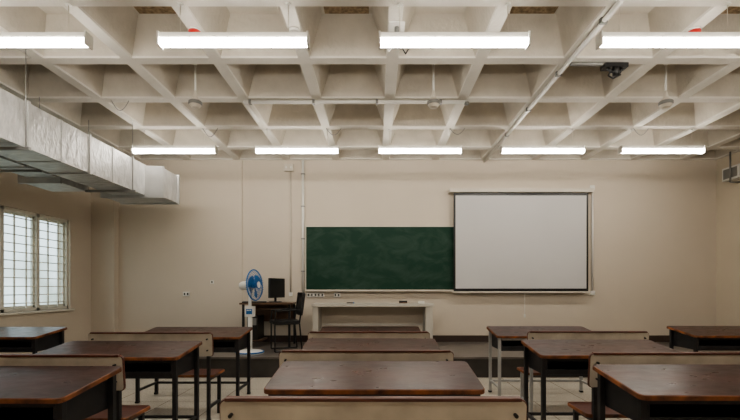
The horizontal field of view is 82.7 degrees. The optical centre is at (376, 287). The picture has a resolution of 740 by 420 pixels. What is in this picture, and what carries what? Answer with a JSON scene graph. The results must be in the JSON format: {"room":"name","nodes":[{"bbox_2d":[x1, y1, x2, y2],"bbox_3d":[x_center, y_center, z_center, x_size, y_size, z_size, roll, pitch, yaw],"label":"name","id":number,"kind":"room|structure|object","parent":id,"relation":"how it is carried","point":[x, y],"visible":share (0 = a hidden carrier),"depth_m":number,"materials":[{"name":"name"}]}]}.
{"room":"classroom","nodes":[
{"label":"classroom","id":0,"kind":"room"},
{"bbox_2d":[0,169,90,353],"bbox_3d":[-5.300,-0.775,3.100,0.200,4.150,9.400,0,0,0],"label":"wall","id":1,"kind":"structure","parent":0,"point":[74,207],"depth_m":7.12,"materials":[{"name":"beige paint"}]},
{"bbox_2d":[0,205,74,315],"bbox_3d":[-5.275,-0.385,5.560,0.250,1.530,3.200,0,0,0],"label":"window","id":2,"kind":"structure","parent":1,"relation":"in","point":[34,307],"depth_m":6.47,"materials":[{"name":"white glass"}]},
{"bbox_2d":[0,0,739,159],"bbox_3d":[0.550,-2.660,3.100,11.900,0.580,9.800,0,0,0],"label":"ceiling","id":3,"kind":"structure","parent":0,"point":[344,60],"depth_m":5.13,"materials":[{"name":"paint"}]},
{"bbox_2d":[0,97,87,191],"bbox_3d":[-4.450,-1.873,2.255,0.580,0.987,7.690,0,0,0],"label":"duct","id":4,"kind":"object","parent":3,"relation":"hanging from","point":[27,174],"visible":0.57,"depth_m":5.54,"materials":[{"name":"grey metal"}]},
{"bbox_2d":[0,2,92,49],"bbox_3d":[-3.020,-2.189,3.500,1.250,0.362,0.092,0,0,0],"label":"ceiling light","id":5,"kind":"object","parent":3,"relation":"hanging from","point":[68,39],"visible":1,"depth_m":3.47,"materials":[{"name":"white plastic"}]},
{"bbox_2d":[0,48,179,204],"bbox_3d":[-3.695,-1.859,2.630,0.950,1.017,8.440,0,0,0],"label":"air duct","id":6,"kind":"object","parent":3,"relation":"hanging from","point":[30,135],"visible":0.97,"depth_m":5.00,"materials":[{"name":"grey metal"}]},
{"bbox_2d":[131,129,217,153],"bbox_3d":[-3.020,-2.189,6.270,1.250,0.362,0.092,0,0,0],"label":"ceiling light","id":7,"kind":"object","parent":3,"relation":"hanging from","point":[144,149],"visible":0.93,"depth_m":6.24,"materials":[{"name":"white plastic"}]},
{"bbox_2d":[188,26,200,31],"bbox_3d":[-1.712,-2.309,3.941,0.109,0.119,0.309,0,0,-25],"label":"fire alarm sounder","id":8,"kind":"object","parent":3,"relation":"attached to","point":[190,28],"visible":0.28,"depth_m":3.80,"materials":[{"name":"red plastic"}]},
{"bbox_2d":[188,64,201,108],"bbox_3d":[-2.120,-2.405,4.900,0.152,0.610,0.152,0,0,0],"label":"fan hub","id":9,"kind":"object","parent":3,"relation":"hanging from","point":[194,102],"depth_m":4.88,"materials":[{"name":"white metal"}]},
{"bbox_2d":[156,2,309,49],"bbox_3d":[-1.190,-2.189,3.500,1.250,0.362,0.092,0,0,0],"label":"ceiling light","id":10,"kind":"object","parent":3,"relation":"hanging from","point":[180,39],"visible":1,"depth_m":3.47,"materials":[{"name":"white plastic"}]},
{"bbox_2d":[289,26,299,31],"bbox_3d":[-0.755,-2.290,3.839,0.100,0.158,0.177,0,0,0],"label":"security camera","id":11,"kind":"object","parent":3,"relation":"attached to","point":[292,28],"visible":0.16,"depth_m":3.81,"materials":[{"name":"white plastic"}]},
{"bbox_2d":[255,129,338,153],"bbox_3d":[-1.190,-2.189,6.270,1.250,0.362,0.092,0,0,0],"label":"ceiling light","id":12,"kind":"object","parent":3,"relation":"hanging from","point":[327,149],"visible":0.98,"depth_m":6.24,"materials":[{"name":"white plastic"}]},
{"bbox_2d":[243,99,468,121],"bbox_3d":[-0.265,-2.342,5.585,2.850,0.053,0.630,0,0,0],"label":"conduit","id":13,"kind":"object","parent":3,"relation":"attached to","point":[249,101],"depth_m":5.28,"materials":[{"name":"white metal"}]},
{"bbox_2d":[387,21,409,53],"bbox_3d":[0.190,-2.248,3.867,0.230,0.242,0.275,0,0,0],"label":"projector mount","id":14,"kind":"object","parent":3,"relation":"attached to","point":[393,25],"visible":0.43,"depth_m":3.79,"materials":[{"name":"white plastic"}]},
{"bbox_2d":[378,129,461,153],"bbox_3d":[0.640,-2.189,6.270,1.250,0.362,0.092,0,0,0],"label":"ceiling light","id":15,"kind":"object","parent":3,"relation":"hanging from","point":[381,149],"visible":0.98,"depth_m":6.24,"materials":[{"name":"white plastic"}]},
{"bbox_2d":[427,64,439,108],"bbox_3d":[0.660,-2.405,4.900,0.152,0.610,0.152,0,0,0],"label":"fan hub","id":16,"kind":"object","parent":3,"relation":"hanging from","point":[433,102],"depth_m":4.88,"materials":[{"name":"white metal"}]},
{"bbox_2d":[379,2,530,49],"bbox_3d":[0.640,-2.189,3.500,1.250,0.362,0.092,0,0,0],"label":"ceiling light","id":17,"kind":"object","parent":3,"relation":"hanging from","point":[399,39],"visible":1,"depth_m":3.47,"materials":[{"name":"white plastic"}]},
{"bbox_2d":[500,129,585,153],"bbox_3d":[2.470,-2.189,6.270,1.250,0.362,0.092,0,0,0],"label":"ceiling light","id":18,"kind":"object","parent":3,"relation":"hanging from","point":[512,149],"visible":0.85,"depth_m":6.24,"materials":[{"name":"white plastic"}]},
{"bbox_2d":[483,0,623,162],"bbox_3d":[1.990,-2.345,3.100,0.060,0.048,9.380,0,0,0],"label":"conduit","id":19,"kind":"object","parent":3,"relation":"attached to","point":[603,20],"depth_m":4.41,"materials":[{"name":"white metal"}]},
{"bbox_2d":[569,62,628,78],"bbox_3d":[2.320,-2.265,4.383,0.600,0.193,0.114,0,0,0],"label":"projector","id":20,"kind":"object","parent":3,"relation":"attached to","point":[615,68],"visible":1,"depth_m":4.36,"materials":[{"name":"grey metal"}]},
{"bbox_2d":[618,129,705,153],"bbox_3d":[4.250,-2.189,6.270,1.250,0.362,0.092,0,0,0],"label":"ceiling light","id":21,"kind":"object","parent":3,"relation":"hanging from","point":[622,149],"visible":1,"depth_m":6.24,"materials":[{"name":"white plastic"}]},
{"bbox_2d":[658,64,673,108],"bbox_3d":[3.370,-2.405,4.900,0.152,0.610,0.152,0,0,0],"label":"fan hub","id":22,"kind":"object","parent":3,"relation":"hanging from","point":[666,102],"depth_m":4.88,"materials":[{"name":"white metal"}]},
{"bbox_2d":[596,2,739,49],"bbox_3d":[2.470,-2.189,3.500,1.250,0.362,0.092,0,0,0],"label":"ceiling light","id":23,"kind":"object","parent":3,"relation":"hanging from","point":[619,39],"visible":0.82,"depth_m":3.47,"materials":[{"name":"white plastic"}]},
{"bbox_2d":[687,26,700,31],"bbox_3d":[2.863,-2.309,3.941,0.109,0.119,0.309,0,0,-25],"label":"fire alarm sounder","id":24,"kind":"object","parent":3,"relation":"attached to","point":[695,28],"visible":0.3,"depth_m":3.80,"materials":[{"name":"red plastic"}]},
{"bbox_2d":[122,377,630,419],"bbox_3d":[0.550,1.375,3.100,11.900,0.150,9.800,0,0,0],"label":"floor","id":25,"kind":"structure","parent":0,"point":[558,394],"depth_m":5.18,"materials":[{"name":"tile"}]},
{"bbox_2d":[0,327,66,353],"bbox_3d":[-4.428,0.891,4.955,1.208,0.818,0.516,0,0,0],"label":"school desk","id":26,"kind":"object","parent":25,"relation":"on","point":[12,339],"visible":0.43,"depth_m":4.91,"materials":[{"name":"wood"},{"name":"dark steel"}]},
{"bbox_2d":[0,366,121,419],"bbox_3d":[-2.168,0.891,2.345,1.208,0.818,0.516,0,0,0],"label":"school desk","id":27,"kind":"object","parent":25,"relation":"on","point":[26,392],"visible":1,"depth_m":2.34,"materials":[{"name":"wood"},{"name":"dark steel"}]},
{"bbox_2d":[0,354,149,419],"bbox_3d":[-2.240,0.864,2.867,1.208,0.872,0.373,0,0,0],"label":"bench","id":28,"kind":"object","parent":25,"relation":"on","point":[123,412],"visible":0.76,"depth_m":2.71,"materials":[{"name":"brown wood"}]},
{"bbox_2d":[35,341,201,419],"bbox_3d":[-2.190,0.891,3.585,1.208,0.818,0.516,0,0,0],"label":"school desk","id":29,"kind":"object","parent":25,"relation":"on","point":[143,359],"visible":0.59,"depth_m":3.56,"materials":[{"name":"wood"},{"name":"dark steel"}]},
{"bbox_2d":[88,332,224,419],"bbox_3d":[-2.200,0.864,4.237,1.208,0.872,0.373,0,0,0],"label":"bench","id":30,"kind":"object","parent":25,"relation":"on","point":[206,349],"visible":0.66,"depth_m":4.08,"materials":[{"name":"brown wood"}]},
{"bbox_2d":[135,327,252,402],"bbox_3d":[-2.139,0.891,4.955,1.208,0.818,0.516,0,0,0],"label":"school desk","id":31,"kind":"object","parent":25,"relation":"on","point":[225,339],"visible":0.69,"depth_m":5.01,"materials":[{"name":"wood"},{"name":"dark steel"}]},
{"bbox_2d":[279,350,453,366],"bbox_3d":[-0.074,0.864,3.057,1.208,0.872,0.373,0,0,0],"label":"bench","id":32,"kind":"object","parent":25,"relation":"on","point":[284,355],"visible":0.36,"depth_m":2.89,"materials":[{"name":"brown wood"}]},
{"bbox_2d":[308,331,429,338],"bbox_3d":[-0.080,0.864,4.307,1.208,0.872,0.373,0,0,0],"label":"bench","id":33,"kind":"object","parent":25,"relation":"on","point":[312,334],"visible":0.21,"depth_m":4.14,"materials":[{"name":"brown wood"}]},
{"bbox_2d":[320,326,419,330],"bbox_3d":[-0.081,0.891,5.025,1.208,0.818,0.516,0,0,0],"label":"school desk","id":34,"kind":"object","parent":25,"relation":"on","point":[325,328],"visible":0.18,"depth_m":5.16,"materials":[{"name":"wood"}]},
{"bbox_2d":[301,338,439,349],"bbox_3d":[-0.054,0.891,3.775,1.208,0.818,0.516,0,0,0],"label":"school desk","id":35,"kind":"object","parent":25,"relation":"on","point":[312,343],"visible":0.25,"depth_m":3.80,"materials":[{"name":"wood"},{"name":"dark steel"}]},
{"bbox_2d":[219,396,526,419],"bbox_3d":[-0.015,0.864,1.807,1.208,0.872,0.373,0,0,0],"label":"bench","id":36,"kind":"object","parent":25,"relation":"on","point":[231,407],"visible":1,"depth_m":1.64,"materials":[{"name":"brown wood"}]},
{"bbox_2d":[264,361,484,395],"bbox_3d":[-0.014,0.891,2.525,1.208,0.818,0.516,0,0,0],"label":"school desk","id":37,"kind":"object","parent":25,"relation":"on","point":[292,378],"visible":0.68,"depth_m":2.42,"materials":[{"name":"wood"},{"name":"dark steel"}]},
{"bbox_2d":[199,342,739,376],"bbox_3d":[1.198,1.150,6.922,10.195,0.300,1.684,0,0,0],"label":"platform","id":38,"kind":"object","parent":25,"relation":"on","point":[476,354],"visible":0.09,"depth_m":6.10,"materials":[{"name":"stone"}]},
{"bbox_2d":[235,269,264,354],"bbox_3d":[-1.950,0.355,6.432,0.434,1.289,0.478,0,0,0],"label":"pedestal fan","id":39,"kind":"object","parent":38,"relation":"on","point":[255,281],"visible":0.97,"depth_m":6.41,"materials":[{"name":"white plastic"}]},
{"bbox_2d":[239,302,295,346],"bbox_3d":[-1.870,0.625,7.335,0.900,0.750,0.530,0,0,0],"label":"desk","id":40,"kind":"object","parent":38,"relation":"on","point":[264,309],"visible":0.56,"depth_m":7.53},
{"bbox_2d":[242,301,266,302],"bbox_3d":[-2.100,0.237,7.200,0.400,0.026,0.140,0,0,-11],"label":"keyboard","id":41,"kind":"object","parent":40,"relation":"on","point":[242,301],"visible":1,"depth_m":7.15,"materials":[{"name":"black plastic"}]},
{"bbox_2d":[247,315,263,339],"bbox_3d":[-2.110,0.680,7.307,0.180,0.400,0.405,0,0,0],"label":"computer tower","id":42,"kind":"object","parent":40,"relation":"on","point":[257,321],"depth_m":7.11,"materials":[{"name":"black plastic"}]},
{"bbox_2d":[268,278,284,301],"bbox_3d":[-1.788,0.040,7.391,0.220,0.420,0.440,0,0,22],"label":"computer monitor","id":43,"kind":"object","parent":40,"relation":"on","point":[276,286],"depth_m":7.34,"materials":[{"name":"black plastic"}]},
{"bbox_2d":[269,292,305,352],"bbox_3d":[-1.439,0.532,6.729,0.514,0.928,0.428,0,0,-22],"label":"chair","id":44,"kind":"object","parent":38,"relation":"on","point":[300,301],"visible":0.94,"depth_m":6.61,"materials":[{"name":"black plastic"}]},
{"bbox_2d":[311,303,433,337],"bbox_3d":[-0.070,0.630,7.150,2.020,0.740,0.500,0,0,0],"label":"table","id":45,"kind":"object","parent":38,"relation":"on","point":[324,314],"visible":0.88,"depth_m":7.34,"materials":[{"name":"laminate"}]},
{"bbox_2d":[487,326,590,395],"bbox_3d":[1.982,0.891,5.055,1.208,0.818,0.516,0,0,0],"label":"school desk","id":46,"kind":"object","parent":25,"relation":"on","point":[503,338],"visible":0.6,"depth_m":5.12,"materials":[{"name":"wood"},{"name":"laminate"},{"name":"grey steel"}]},
{"bbox_2d":[517,331,648,416],"bbox_3d":[2.101,0.864,4.337,1.208,0.872,0.373,0,0,0],"label":"bench","id":47,"kind":"object","parent":25,"relation":"on","point":[531,335],"visible":0.41,"depth_m":4.17,"materials":[{"name":"brown wood"}]},
{"bbox_2d":[521,340,678,419],"bbox_3d":[1.940,0.891,3.675,1.208,0.818,0.516,0,0,0],"label":"school desk","id":48,"kind":"object","parent":25,"relation":"on","point":[546,357],"visible":0.53,"depth_m":3.66,"materials":[{"name":"wood"}]},
{"bbox_2d":[568,352,739,419],"bbox_3d":[2.020,0.864,2.957,1.208,0.872,0.373,0,0,0],"label":"bench","id":49,"kind":"object","parent":25,"relation":"on","point":[588,410],"visible":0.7,"depth_m":2.79,"materials":[{"name":"brown wood"}]},
{"bbox_2d":[593,364,739,419],"bbox_3d":[1.952,0.891,2.395,1.208,0.818,0.516,0,0,0],"label":"school desk","id":50,"kind":"object","parent":25,"relation":"on","point":[634,391],"visible":1,"depth_m":2.39,"materials":[{"name":"brown varnished wood"},{"name":"dark steel"}]},
{"bbox_2d":[667,326,739,351],"bbox_3d":[4.272,0.891,5.085,1.208,0.818,0.516,0,0,0],"label":"school desk","id":51,"kind":"object","parent":25,"relation":"on","point":[697,338],"visible":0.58,"depth_m":5.08,"materials":[{"name":"brown varnished wood"},{"name":"dark steel"}]},
{"bbox_2d":[91,160,715,334],"bbox_3d":[0.550,-0.775,7.820,11.900,4.150,0.360,0,0,0],"label":"wall","id":52,"kind":"structure","parent":0,"point":[654,221],"depth_m":7.80,"materials":[{"name":"beige paint"}]},
{"bbox_2d":[284,164,293,171],"bbox_3d":[-1.630,-2.225,7.767,0.180,0.130,0.066,0,0,0],"label":"junction box","id":53,"kind":"object","parent":52,"relation":"attached to","point":[287,167],"visible":1,"depth_m":7.74,"materials":[{"name":"plastic"}]},
{"bbox_2d":[289,172,291,295],"bbox_3d":[-1.600,-1.002,7.785,0.060,2.305,0.029,0,0,0],"label":"conduit pipe","id":54,"kind":"object","parent":52,"relation":"attached to","point":[290,292],"visible":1,"depth_m":7.77,"materials":[{"name":"plastic"}]},
{"bbox_2d":[301,160,304,291],"bbox_3d":[-1.370,-1.144,7.773,0.070,2.448,0.052,0,0,0],"label":"conduit pipe","id":55,"kind":"object","parent":52,"relation":"attached to","point":[302,173],"visible":0.88,"depth_m":7.75,"materials":[{"name":"white plastic"}]},
{"bbox_2d":[307,293,323,296],"bbox_3d":[-1.140,0.128,7.782,0.320,0.085,0.036,0,0,0],"label":"panel","id":56,"kind":"object","parent":52,"relation":"attached to","point":[308,294],"visible":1,"depth_m":7.77,"materials":[{"name":"white plastic"}]},
{"bbox_2d":[305,226,453,290],"bbox_3d":[0.075,-0.543,7.750,2.810,1.213,0.099,0,0,0],"label":"chalkboard","id":57,"kind":"object","parent":52,"relation":"attached to","point":[337,258],"visible":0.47,"depth_m":7.77,"materials":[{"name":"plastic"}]},
{"bbox_2d":[252,335,668,341],"bbox_3d":[0.760,1.090,7.780,11.080,0.420,0.040,0,0,0],"label":"baseboard","id":58,"kind":"structure","parent":52,"relation":"attached to","point":[279,338],"depth_m":7.79,"materials":[{"name":"stone"}]},
{"bbox_2d":[448,188,593,317],"bbox_3d":[2.630,-0.635,7.715,2.620,2.350,0.169,0,0,0],"label":"projection screen","id":59,"kind":"object","parent":52,"relation":"attached to","point":[507,240],"visible":1,"depth_m":7.67,"materials":[{"name":"white fabric"}]},
{"bbox_2d":[590,185,594,294],"bbox_3d":[3.990,-0.885,7.779,0.080,2.030,0.039,0,0,0],"label":"conduit pipe","id":60,"kind":"object","parent":52,"relation":"attached to","point":[592,292],"visible":0.76,"depth_m":7.77,"materials":[{"name":"white plastic"}]},
{"bbox_2d":[716,152,739,325],"bbox_3d":[6.400,-0.775,3.100,0.200,4.150,9.400,0,0,0],"label":"wall","id":61,"kind":"structure","parent":0,"point":[727,193],"depth_m":7.55,"materials":[{"name":"beige paint"}]},
{"bbox_2d":[722,164,739,181],"bbox_3d":[6.226,-2.005,7.319,0.145,0.230,0.362,0,0,0],"label":"loudspeaker","id":62,"kind":"object","parent":61,"relation":"attached to","point":[735,169],"visible":0.91,"depth_m":7.29,"materials":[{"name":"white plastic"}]},
{"bbox_2d":[729,152,739,182],"bbox_3d":[6.213,-2.097,7.300,0.173,0.542,0.028,0,0,0],"label":"pipe","id":63,"kind":"object","parent":61,"relation":"attached to","point":[730,181],"visible":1,"depth_m":7.29,"materials":[{"name":"grey metal"}]}
]}

